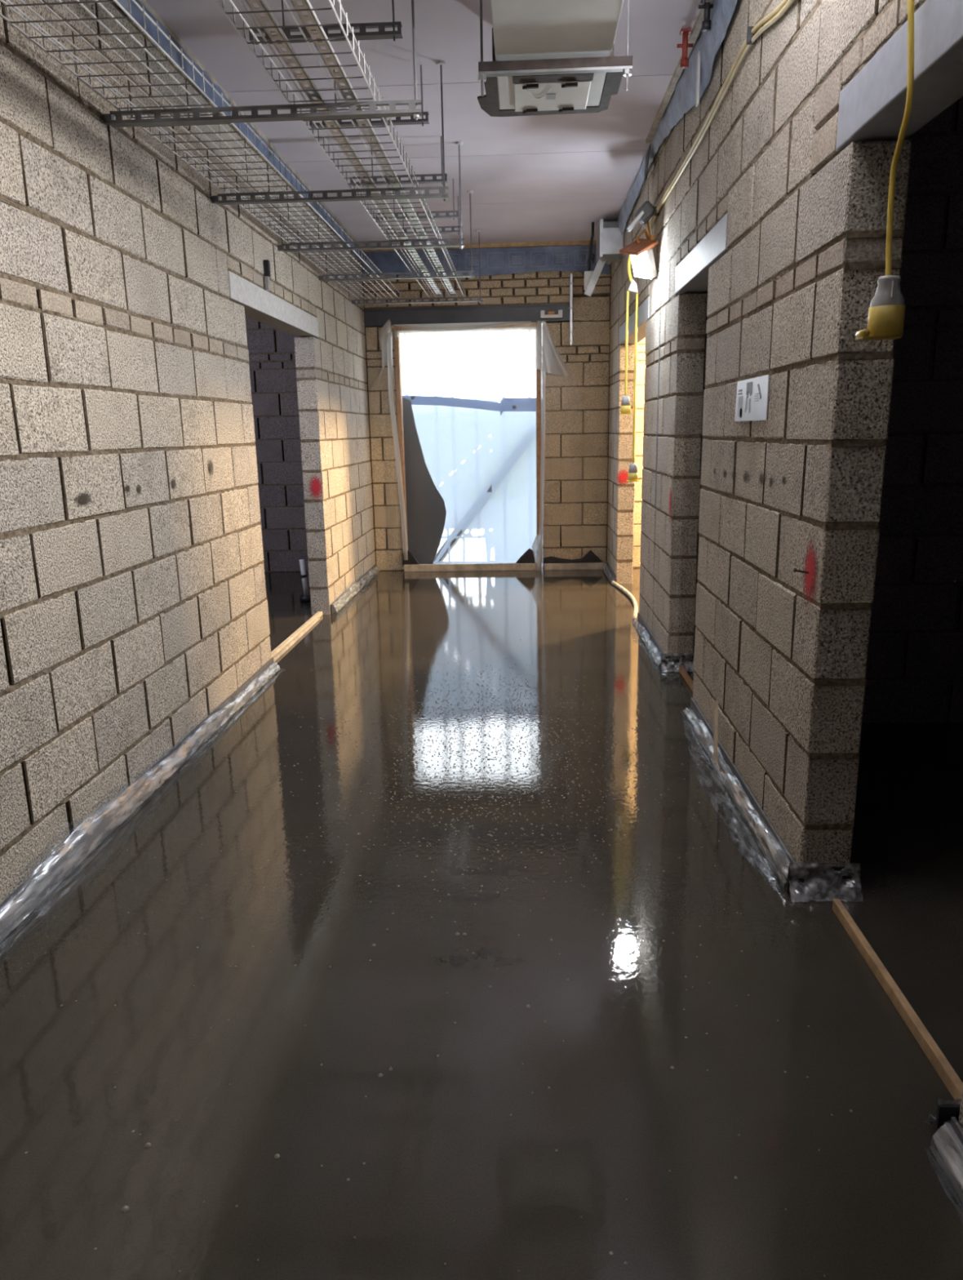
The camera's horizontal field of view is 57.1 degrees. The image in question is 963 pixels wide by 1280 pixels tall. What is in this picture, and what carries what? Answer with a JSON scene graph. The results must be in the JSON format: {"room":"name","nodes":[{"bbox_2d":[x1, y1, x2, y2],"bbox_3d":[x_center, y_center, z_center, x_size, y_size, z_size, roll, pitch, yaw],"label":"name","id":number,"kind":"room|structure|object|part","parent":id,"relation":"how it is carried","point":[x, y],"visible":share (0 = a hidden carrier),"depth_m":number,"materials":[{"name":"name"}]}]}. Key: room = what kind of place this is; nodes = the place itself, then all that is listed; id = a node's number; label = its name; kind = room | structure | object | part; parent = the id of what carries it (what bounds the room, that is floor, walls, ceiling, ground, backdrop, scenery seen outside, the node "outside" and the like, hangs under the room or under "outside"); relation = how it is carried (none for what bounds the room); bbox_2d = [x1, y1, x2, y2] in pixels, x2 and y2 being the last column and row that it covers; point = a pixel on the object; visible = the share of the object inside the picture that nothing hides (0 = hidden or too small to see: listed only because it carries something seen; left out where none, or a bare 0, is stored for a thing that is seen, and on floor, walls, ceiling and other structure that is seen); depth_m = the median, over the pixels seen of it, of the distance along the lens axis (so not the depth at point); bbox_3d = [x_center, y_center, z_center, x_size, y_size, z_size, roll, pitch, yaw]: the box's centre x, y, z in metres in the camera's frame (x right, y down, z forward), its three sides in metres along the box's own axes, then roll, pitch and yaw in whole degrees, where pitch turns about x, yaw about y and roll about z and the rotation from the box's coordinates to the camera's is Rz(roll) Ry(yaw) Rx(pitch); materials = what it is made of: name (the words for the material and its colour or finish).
{"room":"building under construction","nodes":[
{"label":"building under construction","id":0,"kind":"room"},
{"bbox_2d":[0,0,375,903],"bbox_3d":[-1.494,-0.709,2.476,0.163,3.120,13.000,0,13,3],"label":"wall","id":1,"kind":"structure","parent":0,"point":[134,602],"depth_m":3.43,"materials":[{"name":"brick"}]},
{"bbox_2d":[113,0,362,262],"bbox_3d":[-1.315,-2.720,4.510,0.031,0.134,7.900,0,13,3],"label":"roof membrane","id":2,"kind":"object","parent":1,"relation":"attached to","point":[136,13],"visible":0.56,"depth_m":4.26,"materials":[{"name":"metal"}]},
{"bbox_2d":[138,0,362,246],"bbox_3d":[-1.322,-2.787,4.520,0.030,0.025,7.950,0,13,3],"label":"trim","id":3,"kind":"structure","parent":1,"relation":"attached to","point":[144,2],"depth_m":4.69,"materials":[{"name":"metal"}]},
{"bbox_2d":[263,259,271,290],"bbox_3d":[-1.278,-2.178,5.285,0.028,0.165,0.040,0,13,3],"label":"wall bracket","id":4,"kind":"object","parent":1,"relation":"attached to","point":[266,262],"visible":1,"depth_m":5.27,"materials":[{"name":"metal"}]},
{"bbox_2d":[145,0,702,246],"bbox_3d":[-0.310,-2.368,2.179,9.200,0.200,13.300,0,13,3],"label":"ceiling","id":5,"kind":"structure","parent":0,"point":[535,178],"depth_m":4.99,"materials":[{"name":"paint"}]},
{"bbox_2d":[102,0,422,127],"bbox_3d":[-0.808,-2.179,3.174,1.177,0.607,0.044,0,13,3],"label":"hanger","id":6,"kind":"object","parent":5,"relation":"hanging from","point":[108,118],"visible":1,"depth_m":3.22,"materials":[{"name":"metal"}]},
{"bbox_3d":[-0.242,-2.183,3.145,0.010,0.607,0.009,-13,18,-41],"label":"rod","id":7,"kind":"part","parent":6,"relation":"part of","materials":[{"name":"metal"}]},
{"bbox_2d":[248,0,403,44],"bbox_3d":[-0.593,-2.398,3.338,0.580,0.265,0.041,0,13,3],"label":"hanger","id":8,"kind":"object","parent":5,"relation":"hanging from","point":[382,33],"visible":0.69,"depth_m":3.34,"materials":[{"name":"metal"}]},
{"bbox_3d":[-0.752,-2.396,3.346,0.008,0.265,0.007,-13,18,-41],"label":"rod","id":9,"kind":"part","parent":8,"relation":"part of","materials":[{"name":"metal"}]},
{"bbox_3d":[-0.333,-2.400,3.325,0.008,0.265,0.007,-13,18,-41],"label":"rod","id":10,"kind":"part","parent":8,"relation":"part of","materials":[{"name":"metal"}]},
{"bbox_2d":[212,60,448,204],"bbox_3d":[-0.753,-2.449,4.311,1.177,0.607,0.044,0,13,3],"label":"hanger","id":11,"kind":"object","parent":5,"relation":"hanging from","point":[215,199],"visible":1,"depth_m":4.35,"materials":[{"name":"metal"}]},
{"bbox_2d":[436,60,445,66],"bbox_3d":[-0.193,-2.743,4.214,0.041,0.012,0.041,5,15,25],"label":"washer","id":12,"kind":"object","parent":11,"relation":"in","point":[441,63],"depth_m":4.20,"materials":[{"name":"white metal"}]},
{"bbox_3d":[-0.187,-2.454,4.282,0.009,0.607,0.010,-4,14,-12],"label":"rod","id":13,"kind":"part","parent":11,"relation":"part of","materials":[{"name":"metal"}]},
{"bbox_2d":[309,64,429,128],"bbox_3d":[-0.547,-2.622,4.281,0.580,0.265,0.041,0,13,3],"label":"hanger","id":14,"kind":"object","parent":5,"relation":"hanging from","point":[398,121],"visible":0.5,"depth_m":4.29,"materials":[{"name":"metal"}]},
{"bbox_3d":[-0.707,-2.621,4.288,0.008,0.265,0.007,-13,18,-41],"label":"rod","id":15,"kind":"part","parent":14,"relation":"part of","materials":[{"name":"metal"}]},
{"bbox_3d":[-0.288,-2.624,4.267,0.008,0.265,0.007,-13,18,-41],"label":"rod","id":16,"kind":"part","parent":14,"relation":"part of","materials":[{"name":"metal"}]},
{"bbox_2d":[277,141,464,252],"bbox_3d":[-0.697,-2.729,5.487,1.177,0.607,0.044,0,13,3],"label":"hanger","id":17,"kind":"object","parent":5,"relation":"hanging from","point":[281,247],"visible":1,"depth_m":5.53,"materials":[{"name":"metal"}]},
{"bbox_2d":[0,0,399,299],"bbox_3d":[-1.102,-2.202,4.180,0.365,0.073,7.840,0,13,3],"label":"wire tray","id":18,"kind":"object","parent":17,"relation":"on","point":[167,135],"visible":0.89,"depth_m":3.31,"materials":[{"name":"metal"}]},
{"bbox_2d":[214,0,464,297],"bbox_3d":[-0.495,-2.207,4.150,0.320,0.073,7.840,0,13,3],"label":"wire tray","id":19,"kind":"object","parent":17,"relation":"on","point":[264,8],"visible":0.87,"depth_m":3.34,"materials":[{"name":"metal"}]},
{"bbox_2d":[455,141,462,145],"bbox_3d":[-0.137,-3.023,5.390,0.041,0.012,0.041,-6,14,-19],"label":"washer","id":20,"kind":"object","parent":17,"relation":"in","point":[459,143],"depth_m":5.38,"materials":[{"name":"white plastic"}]},
{"bbox_3d":[-0.131,-2.733,5.458,0.009,0.607,0.010,-4,14,-12],"label":"rod","id":21,"kind":"part","parent":17,"relation":"part of","materials":[{"name":"metal"}]},
{"bbox_2d":[319,191,475,281],"bbox_3d":[-0.643,-2.993,6.594,1.177,0.607,0.044,0,13,3],"label":"hanger","id":22,"kind":"object","parent":5,"relation":"hanging from","point":[470,272],"visible":1,"depth_m":6.63,"materials":[{"name":"metal"}]},
{"bbox_3d":[-0.078,-2.997,6.566,0.009,0.607,0.010,-4,14,-12],"label":"rod","id":23,"kind":"part","parent":22,"relation":"part of","materials":[{"name":"metal"}]},
{"bbox_2d":[351,136,447,186],"bbox_3d":[-0.498,-2.867,5.311,0.580,0.265,0.041,0,13,3],"label":"hanger","id":24,"kind":"object","parent":5,"relation":"hanging from","point":[422,180],"visible":0.65,"depth_m":5.31,"materials":[{"name":"metal"}]},
{"bbox_3d":[-0.657,-2.866,5.318,0.008,0.265,0.007,-13,18,-41],"label":"rod","id":25,"kind":"part","parent":24,"relation":"part of","materials":[{"name":"metal"}]},
{"bbox_3d":[-0.238,-2.869,5.297,0.008,0.265,0.007,-13,18,-41],"label":"rod","id":26,"kind":"part","parent":24,"relation":"part of","materials":[{"name":"metal"}]},
{"bbox_2d":[351,230,482,305],"bbox_3d":[-0.582,-3.295,7.867,1.177,0.607,0.044,0,13,3],"label":"hanger","id":27,"kind":"object","parent":5,"relation":"hanging from","point":[353,302],"visible":1,"depth_m":7.91,"materials":[{"name":"metal"}]},
{"bbox_3d":[-0.016,-3.300,7.839,0.010,0.607,0.009,-13,18,-41],"label":"rod","id":28,"kind":"part","parent":27,"relation":"part of","materials":[{"name":"metal"}]},
{"bbox_2d":[375,178,458,220],"bbox_3d":[-0.455,-3.080,6.205,0.580,0.265,0.041,0,13,3],"label":"hanger","id":29,"kind":"object","parent":5,"relation":"hanging from","point":[447,215],"visible":0.6,"depth_m":6.21,"materials":[{"name":"metal"}]},
{"bbox_3d":[-0.195,-3.082,6.191,0.008,0.265,0.007,-13,18,-41],"label":"rod","id":30,"kind":"part","parent":29,"relation":"part of","materials":[{"name":"metal"}]},
{"bbox_2d":[386,195,462,235],"bbox_3d":[-0.432,-3.191,6.671,0.580,0.265,0.041,0,13,3],"label":"hanger","id":31,"kind":"object","parent":5,"relation":"hanging from","point":[452,231],"visible":0.53,"depth_m":6.67,"materials":[{"name":"metal"}]},
{"bbox_3d":[-0.173,-3.192,6.658,0.008,0.265,0.007,-13,18,-41],"label":"rod","id":32,"kind":"part","parent":31,"relation":"part of","materials":[{"name":"metal"}]},
{"bbox_2d":[478,0,632,96],"bbox_3d":[0.280,-2.336,3.384,0.593,0.440,0.038,0,13,3],"label":"hanger","id":33,"kind":"object","parent":5,"relation":"hanging from","point":[606,64],"visible":1,"depth_m":3.40,"materials":[{"name":"metal"}]},
{"bbox_3d":[0.000,-2.333,3.397,0.011,0.440,0.009,-13,18,-41],"label":"rod","id":34,"kind":"part","parent":33,"relation":"part of","materials":[{"name":"metal"}]},
{"bbox_2d":[477,0,623,116],"bbox_3d":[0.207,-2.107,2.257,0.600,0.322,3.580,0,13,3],"label":"air conditioning unit","id":35,"kind":"object","parent":33,"relation":"on","point":[522,29],"visible":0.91,"depth_m":3.34,"materials":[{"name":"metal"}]},
{"bbox_3d":[0.298,-2.324,3.778,0.315,0.015,0.325,0,13,3],"label":"access panel","id":36,"kind":"part","parent":35,"relation":"part of","materials":[{"name":"white plastic"}]},
{"bbox_3d":[0.559,-2.337,3.369,0.011,0.440,0.009,-13,18,-41],"label":"rod","id":37,"kind":"part","parent":33,"relation":"part of","materials":[{"name":"metal"}]},
{"bbox_2d":[584,222,595,290],"bbox_3d":[0.932,-3.300,7.618,0.092,0.540,0.062,0,13,3],"label":"hanger","id":38,"kind":"object","parent":5,"relation":"hanging from","point":[588,274],"visible":0.8,"depth_m":7.61,"materials":[{"name":"grey metal"}]},
{"bbox_3d":[0.930,-3.111,7.664,0.080,0.150,0.060,0,13,3],"label":"casing","id":39,"kind":"part","parent":38,"relation":"part of","materials":[{"name":"white plastic"}]},
{"bbox_2d":[676,27,693,68],"bbox_3d":[0.905,-2.631,3.939,0.070,0.145,0.044,0,13,3],"label":"fitting","id":40,"kind":"object","parent":5,"relation":"hanging from","point":[685,32],"visible":1,"depth_m":3.93,"materials":[{"name":"metal"}]},
{"bbox_3d":[0.905,-2.641,3.936,0.026,0.125,0.026,0,13,3],"label":"stem","id":41,"kind":"part","parent":40,"relation":"part of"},
{"bbox_3d":[0.904,-2.696,3.923,0.044,0.012,0.044,0,13,3],"label":"plate","id":42,"kind":"part","parent":40,"relation":"part of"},
{"bbox_2d":[698,0,713,31],"bbox_3d":[0.928,-2.577,3.644,0.070,0.115,0.044,0,13,3],"label":"fitting","id":43,"kind":"object","parent":5,"relation":"hanging from","point":[706,24],"visible":0.88,"depth_m":3.63,"materials":[{"name":"metal"}]},
{"bbox_3d":[0.928,-2.587,3.641,0.026,0.095,0.026,0,13,3],"label":"stem","id":44,"kind":"part","parent":43,"relation":"part of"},
{"bbox_2d":[244,263,645,572],"bbox_3d":[0.022,-2.242,8.800,9.200,3.110,0.165,0,13,3],"label":"wall","id":45,"kind":"structure","parent":0,"point":[575,505],"depth_m":8.74,"materials":[{"name":"brick"}]},
{"bbox_2d":[402,397,446,564],"bbox_3d":[-0.763,-1.583,9.096,0.792,1.802,0.004,0,13,3],"label":"plastic sheet","id":46,"kind":"object","parent":45,"relation":"attached to","point":[426,512],"visible":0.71,"depth_m":9.12,"materials":[{"name":"plastic"}]},
{"bbox_2d":[393,321,542,563],"bbox_3d":[-0.112,-1.925,8.852,1.433,2.335,0.115,0,13,3],"label":"door frame","id":47,"kind":"structure","parent":45,"relation":"in","point":[397,340],"depth_m":8.74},
{"bbox_2d":[371,319,573,570],"bbox_3d":[-0.025,-1.900,8.739,2.092,2.455,0.110,0,13,3],"label":"sheet","id":48,"kind":"object","parent":45,"relation":"attached to","point":[545,356],"visible":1,"depth_m":8.54,"materials":[{"name":"plastic"}]},
{"bbox_2d":[392,320,531,331],"bbox_3d":[-0.191,-3.008,8.496,1.332,0.070,0.024,0,13,3],"label":"drape","id":49,"kind":"object","parent":48,"relation":"hanging from","point":[464,326],"depth_m":8.50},
{"bbox_2d":[361,240,596,252],"bbox_3d":[0.034,-3.716,8.352,2.370,0.035,0.045,0,13,3],"label":"trim","id":50,"kind":"structure","parent":45,"relation":"attached to","point":[568,242],"depth_m":8.32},
{"bbox_2d":[361,244,610,276],"bbox_3d":[0.035,-3.564,8.373,2.350,0.264,0.018,0,13,3],"label":"ceiling beam","id":51,"kind":"structure","parent":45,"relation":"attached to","point":[500,260],"depth_m":8.36,"materials":[{"name":"metal"}]},
{"bbox_2d":[422,254,438,266],"bbox_3d":[-0.485,-3.580,8.387,0.150,0.134,0.001,0,13,3],"label":"print","id":52,"kind":"object","parent":51,"relation":"attached to","point":[428,263],"depth_m":8.39},
{"bbox_2d":[444,253,460,269],"bbox_3d":[-0.280,-3.582,8.377,0.150,0.134,0.004,0,13,3],"label":"print","id":53,"kind":"object","parent":51,"relation":"attached to","point":[455,258],"depth_m":8.38},
{"bbox_2d":[465,253,481,268],"bbox_3d":[-0.075,-3.583,8.367,0.150,0.134,0.001,0,13,3],"label":"print","id":54,"kind":"object","parent":51,"relation":"attached to","point":[475,256],"depth_m":8.38},
{"bbox_2d":[487,252,503,267],"bbox_3d":[0.130,-3.585,8.357,0.150,0.134,0.004,0,13,3],"label":"print","id":55,"kind":"object","parent":51,"relation":"attached to","point":[495,260],"depth_m":8.36},
{"bbox_2d":[509,251,524,267],"bbox_3d":[0.334,-3.587,8.346,0.150,0.134,0.001,0,13,3],"label":"print","id":56,"kind":"object","parent":51,"relation":"attached to","point":[517,259],"depth_m":8.35},
{"bbox_2d":[530,251,546,266],"bbox_3d":[0.539,-3.588,8.336,0.150,0.134,0.004,0,13,3],"label":"print","id":57,"kind":"object","parent":51,"relation":"attached to","point":[538,259],"depth_m":8.34},
{"bbox_2d":[552,250,568,266],"bbox_3d":[0.744,-3.590,8.326,0.150,0.134,0.001,0,13,3],"label":"print","id":58,"kind":"object","parent":51,"relation":"attached to","point":[560,258],"depth_m":8.33},
{"bbox_2d":[577,249,589,265],"bbox_3d":[0.949,-3.591,8.316,0.150,0.134,0.004,0,13,3],"label":"print","id":59,"kind":"object","parent":51,"relation":"attached to","point":[583,255],"depth_m":8.32},
{"bbox_2d":[540,309,562,318],"bbox_3d":[0.669,-3.113,8.455,0.210,0.070,0.035,0,13,3],"label":"bar","id":60,"kind":"object","parent":45,"relation":"attached to","point":[551,314],"visible":1,"depth_m":8.44,"materials":[{"name":"plastic"}]},
{"bbox_2d":[568,273,573,345],"bbox_3d":[0.856,-3.150,8.444,0.045,0.650,0.037,0,13,3],"label":"conduit","id":61,"kind":"object","parent":45,"relation":"attached to","point":[571,283],"visible":1,"depth_m":8.43,"materials":[{"name":"metal"}]},
{"bbox_2d":[0,566,962,1279],"bbox_3d":[-0.252,0.802,2.853,9.200,0.080,13.150,0,13,3],"label":"floor","id":62,"kind":"structure","parent":0,"point":[439,1142],"depth_m":2.23,"materials":[{"name":"concrete"}]},
{"bbox_2d":[0,657,279,942],"bbox_3d":[-1.314,0.564,3.454,0.091,0.145,3.930,0,13,3],"label":"film","id":63,"kind":"object","parent":62,"relation":"on","point":[57,867],"visible":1,"depth_m":3.21,"materials":[{"name":"clear plastic film"}]},
{"bbox_2d":[271,611,322,657],"bbox_3d":[-1.312,-0.025,6.190,0.035,0.030,1.620,0,13,3],"label":"batten","id":64,"kind":"object","parent":62,"relation":"on","point":[289,639],"visible":0.53,"depth_m":6.17,"materials":[{"name":"wood"}]},
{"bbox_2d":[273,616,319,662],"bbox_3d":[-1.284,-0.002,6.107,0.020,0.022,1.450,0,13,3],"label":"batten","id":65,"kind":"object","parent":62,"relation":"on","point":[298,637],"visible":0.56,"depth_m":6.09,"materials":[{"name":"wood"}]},
{"bbox_2d":[299,559,311,602],"bbox_3d":[-1.450,-0.506,7.513,0.198,0.362,0.116,0,13,3],"label":"riser pipe","id":66,"kind":"object","parent":62,"relation":"on","point":[306,597],"visible":0.83,"depth_m":7.50,"materials":[{"name":"white plastic"}]},
{"bbox_2d":[330,564,379,614],"bbox_3d":[-1.095,-0.521,8.027,0.088,0.140,2.160,0,13,3],"label":"film","id":67,"kind":"object","parent":62,"relation":"on","point":[345,597],"visible":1,"depth_m":7.78,"materials":[{"name":"grey"}]},
{"bbox_2d":[23,639,853,1276],"bbox_3d":[-0.165,0.558,3.688,2.148,0.005,4.880,0,13,3],"label":"bubbles","id":68,"kind":"object","parent":62,"relation":"on","point":[125,1208],"visible":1,"depth_m":3.55,"materials":[{"name":"liquid"}]},
{"bbox_2d":[404,563,535,571],"bbox_3d":[-0.091,-0.742,9.027,1.400,0.072,0.050,0,13,3],"label":"batten","id":69,"kind":"object","parent":62,"relation":"on","point":[452,566],"visible":1,"depth_m":9.00,"materials":[{"name":"wood"}]},
{"bbox_2d":[403,550,419,564],"bbox_3d":[-0.719,-0.845,9.039,0.166,0.150,0.032,0,13,3],"label":"scrap","id":70,"kind":"object","parent":69,"relation":"on","point":[411,560],"visible":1,"depth_m":9.03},
{"bbox_2d":[515,548,534,563],"bbox_3d":[0.445,-0.854,8.981,0.202,0.150,0.032,0,13,3],"label":"scrap","id":71,"kind":"object","parent":69,"relation":"on","point":[528,557],"visible":1,"depth_m":8.97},
{"bbox_2d":[543,562,604,569],"bbox_3d":[0.938,-0.748,8.976,0.610,0.068,0.050,0,13,3],"label":"batten","id":72,"kind":"object","parent":62,"relation":"on","point":[569,566],"visible":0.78,"depth_m":8.95,"materials":[{"name":"wood"}]},
{"bbox_2d":[543,550,602,563],"bbox_3d":[0.924,-0.844,8.961,0.599,0.129,0.032,0,13,3],"label":"scrap","id":73,"kind":"object","parent":72,"relation":"on","point":[590,557],"visible":1,"depth_m":8.95,"materials":[{"name":"plastic"}]},
{"bbox_2d":[603,562,615,582],"bbox_3d":[1.218,-0.658,8.511,0.058,0.096,0.840,0,13,3],"label":"film","id":74,"kind":"object","parent":62,"relation":"on","point":[611,575],"visible":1,"depth_m":8.45,"materials":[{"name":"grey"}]},
{"bbox_2d":[611,581,638,621],"bbox_3d":[1.205,-0.338,7.291,0.119,0.034,1.606,0,13,3],"label":"pipe","id":75,"kind":"object","parent":62,"relation":"on","point":[624,590],"visible":0.98,"depth_m":7.28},
{"bbox_2d":[632,612,664,665],"bbox_3d":[1.066,-0.015,5.847,0.105,0.078,1.310,0,13,3],"label":"film","id":76,"kind":"object","parent":62,"relation":"on","point":[650,638],"visible":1,"depth_m":5.78,"materials":[{"name":"grey"}]},
{"bbox_2d":[680,665,693,691],"bbox_3d":[1.149,0.249,4.820,0.020,0.035,0.760,0,13,3],"label":"batten","id":77,"kind":"object","parent":62,"relation":"on","point":[685,674],"visible":0.51,"depth_m":4.96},
{"bbox_2d":[683,697,795,887],"bbox_3d":[0.941,0.515,3.561,0.136,0.107,1.770,0,13,3],"label":"film","id":78,"kind":"object","parent":62,"relation":"on","point":[744,798],"visible":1,"depth_m":3.29,"materials":[{"name":"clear plastic film"}]},
{"bbox_2d":[832,898,962,1104],"bbox_3d":[1.022,0.877,2.182,0.020,0.035,0.870,0,13,3],"label":"batten","id":79,"kind":"object","parent":62,"relation":"on","point":[941,1064],"visible":1,"depth_m":2.13,"materials":[{"name":"wood"}]},
{"bbox_2d":[931,1116,962,1204],"bbox_3d":[0.874,1.039,1.363,0.058,0.104,0.750,0,13,3],"label":"film","id":80,"kind":"object","parent":62,"relation":"on","point":[950,1157],"visible":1,"depth_m":1.68,"materials":[{"name":"grey"}]},
{"bbox_2d":[693,290,707,635],"bbox_3d":[2.866,-1.565,5.690,3.219,3.100,0.150,0,13,3],"label":"wall","id":81,"kind":"structure","parent":0,"point":[706,291],"depth_m":5.76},
{"bbox_2d":[607,0,962,1128],"bbox_3d":[1.008,-0.728,2.351,0.179,3.120,13.000,0,13,3],"label":"wall","id":82,"kind":"structure","parent":0,"point":[779,213],"depth_m":2.87,"materials":[{"name":"brick"}]},
{"bbox_2d":[595,219,623,265],"bbox_3d":[1.081,-3.334,7.467,0.196,0.321,0.385,0,13,3],"label":"stub","id":83,"kind":"object","parent":82,"relation":"attached to","point":[610,239],"visible":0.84,"depth_m":7.30,"materials":[{"name":"metal"}]},
{"bbox_2d":[584,257,605,297],"bbox_3d":[0.960,-3.061,7.458,0.185,0.317,0.008,0,13,3],"label":"strap","id":84,"kind":"object","parent":83,"relation":"hanging from","point":[600,264],"visible":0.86,"depth_m":7.46,"materials":[{"name":"plastic"}]},
{"bbox_2d":[624,254,638,463],"bbox_3d":[1.025,-1.926,6.043,0.081,1.428,0.149,0,13,3],"label":"cable","id":85,"kind":"object","parent":82,"relation":"attached to","point":[633,288],"visible":0.88,"depth_m":6.04,"materials":[{"name":"yellow plastic"}]},
{"bbox_2d":[618,395,631,414],"bbox_3d":[0.998,-1.629,6.145,0.080,0.125,0.081,0,13,3],"label":"socket","id":86,"kind":"object","parent":85,"relation":"hanging from","point":[625,407],"visible":1,"depth_m":6.12,"materials":[{"name":"yellow plastic"}]},
{"bbox_2d":[626,463,639,481],"bbox_3d":[1.069,-1.182,6.248,0.080,0.125,0.081,0,13,3],"label":"socket","id":87,"kind":"object","parent":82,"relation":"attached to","point":[633,473],"visible":1,"depth_m":6.23,"materials":[{"name":"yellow plastic"}]},
{"bbox_2d":[619,228,658,279],"bbox_3d":[0.989,-2.361,5.413,0.232,0.290,0.187,-10,16,-32],"label":"work light","id":88,"kind":"object","parent":82,"relation":"attached to","point":[641,251],"visible":1,"depth_m":5.39,"materials":[{"name":"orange plastic"}]},
{"bbox_2d":[626,200,654,236],"bbox_3d":[0.994,-2.596,5.512,0.194,0.263,0.149,0,13,3],"label":"floodlight","id":89,"kind":"object","parent":82,"relation":"attached to","point":[644,214],"visible":0.9,"depth_m":5.47,"materials":[{"name":"metal"}]},
{"bbox_2d":[617,0,737,234],"bbox_3d":[0.979,-2.552,3.976,0.046,0.302,7.000,0,13,3],"label":"roof membrane","id":90,"kind":"object","parent":82,"relation":"attached to","point":[695,79],"visible":0.97,"depth_m":4.15,"materials":[{"name":"blue plastic"}]},
{"bbox_2d":[660,653,694,672],"bbox_3d":[1.146,0.131,5.160,0.190,0.108,0.060,0,13,3],"label":"film","id":91,"kind":"object","parent":82,"relation":"attached to","point":[673,662],"visible":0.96,"depth_m":5.17,"materials":[{"name":"grey"}]},
{"bbox_2d":[645,0,714,142],"bbox_3d":[0.901,-2.466,2.972,0.030,0.020,5.000,0,13,3],"label":"trim","id":92,"kind":"structure","parent":82,"relation":"attached to","point":[697,27],"depth_m":4.45,"materials":[{"name":"metal"}]},
{"bbox_2d":[649,0,795,231],"bbox_3d":[0.956,-2.089,3.215,0.038,0.182,4.904,0,13,3],"label":"cable","id":93,"kind":"object","parent":82,"relation":"attached to","point":[753,33],"visible":0.97,"depth_m":3.47,"materials":[{"name":"plastic"}]},
{"bbox_2d":[855,0,914,340],"bbox_3d":[0.874,-1.167,1.846,0.094,1.027,0.074,0,13,3],"label":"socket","id":94,"kind":"object","parent":93,"relation":"hanging from","point":[886,311],"visible":1,"depth_m":1.92,"materials":[{"name":"yellow plastic"}]},
{"bbox_3d":[0.882,-0.671,1.967,0.085,0.006,0.045,0,13,3],"label":"lid","id":95,"kind":"part","parent":94,"relation":"part of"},
{"bbox_2d":[734,374,769,421],"bbox_3d":[0.980,-0.875,3.226,0.004,0.149,0.467,0,13,3],"label":"poster","id":96,"kind":"object","parent":82,"relation":"attached to","point":[752,396],"visible":1,"depth_m":3.19,"materials":[{"name":"paper"}]},
{"bbox_2d":[737,395,742,416],"bbox_3d":[0.986,-0.890,3.373,0.001,0.075,0.060,0,13,3],"label":"picture","id":97,"kind":"object","parent":96,"relation":"attached to","point":[740,397],"depth_m":3.37},
{"bbox_2d":[745,395,747,411],"bbox_3d":[0.981,-0.874,3.282,0.001,0.057,0.025,0,13,3],"label":"picture","id":98,"kind":"object","parent":96,"relation":"attached to","point":[746,397],"depth_m":3.28},
{"bbox_2d":[746,382,752,398],"bbox_3d":[0.979,-0.913,3.234,0.001,0.055,0.080,0,13,3],"label":"picture","id":99,"kind":"object","parent":96,"relation":"attached to","point":[748,384],"depth_m":3.24},
{"bbox_2d":[748,398,751,413],"bbox_3d":[0.979,-0.856,3.235,0.001,0.053,0.025,0,13,3],"label":"picture","id":100,"kind":"object","parent":96,"relation":"attached to","point":[749,399],"depth_m":3.23},
{"bbox_2d":[757,383,761,399],"bbox_3d":[0.972,-0.870,3.097,0.001,0.053,0.063,0,13,3],"label":"picture","id":101,"kind":"object","parent":96,"relation":"attached to","point":[759,385],"depth_m":3.09},
{"bbox_2d":[793,568,808,573],"bbox_3d":[0.940,-0.201,2.583,0.059,0.021,0.014,0,13,3],"label":"nail","id":102,"kind":"object","parent":82,"relation":"attached to","point":[795,570],"visible":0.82,"depth_m":2.58,"materials":[{"name":"metal"}]},
{"bbox_2d":[786,862,863,902],"bbox_3d":[1.035,0.727,2.659,0.210,0.107,0.062,0,13,3],"label":"film","id":103,"kind":"object","parent":82,"relation":"attached to","point":[805,880],"visible":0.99,"depth_m":2.67,"materials":[{"name":"grey"}]},
{"bbox_2d":[923,1098,960,1145],"bbox_3d":[0.987,0.938,1.765,0.180,0.111,0.065,0,13,3],"label":"film","id":104,"kind":"object","parent":82,"relation":"attached to","point":[947,1109],"visible":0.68,"depth_m":1.74,"materials":[{"name":"grey"}]},
{"bbox_2d":[862,96,962,723],"bbox_3d":[2.780,-1.128,3.894,3.219,3.120,0.156,0,13,3],"label":"doorway","id":105,"kind":"structure","parent":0,"point":[914,668],"depth_m":3.95,"materials":[{"name":"black"}]},
{"label":"outside","id":106,"kind":"structure","parent":0,"visible":0},
{"bbox_2d":[437,528,494,561],"bbox_3d":[1.178,-4.199,24.233,24.000,0.140,30.850,0,13,3],"label":"ground","id":107,"kind":"structure","parent":106,"point":[471,544],"depth_m":11.07,"materials":[{"name":"white"}]},
{"bbox_2d":[434,484,492,561],"bbox_3d":[0.000,-1.455,9.255,1.226,1.518,0.109,0,13,3],"label":"diagonal brace","id":108,"kind":"object","parent":107,"relation":"on","point":[454,541],"visible":0.12,"depth_m":9.35,"materials":[{"name":"metal"}]},
{"bbox_2d":[402,395,542,566],"bbox_3d":[-0.109,-1.595,9.087,2.100,1.804,0.012,0,13,3],"label":"metal gate","id":109,"kind":"object","parent":107,"relation":"on","point":[450,430],"visible":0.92,"depth_m":9.04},
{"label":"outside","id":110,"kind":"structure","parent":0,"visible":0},
{"bbox_2d":[440,434,492,485],"bbox_3d":[1.154,-5.233,23.911,24.000,2.100,11.000,0,13,3],"label":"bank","id":111,"kind":"object","parent":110,"point":[490,435],"depth_m":19.55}
]}

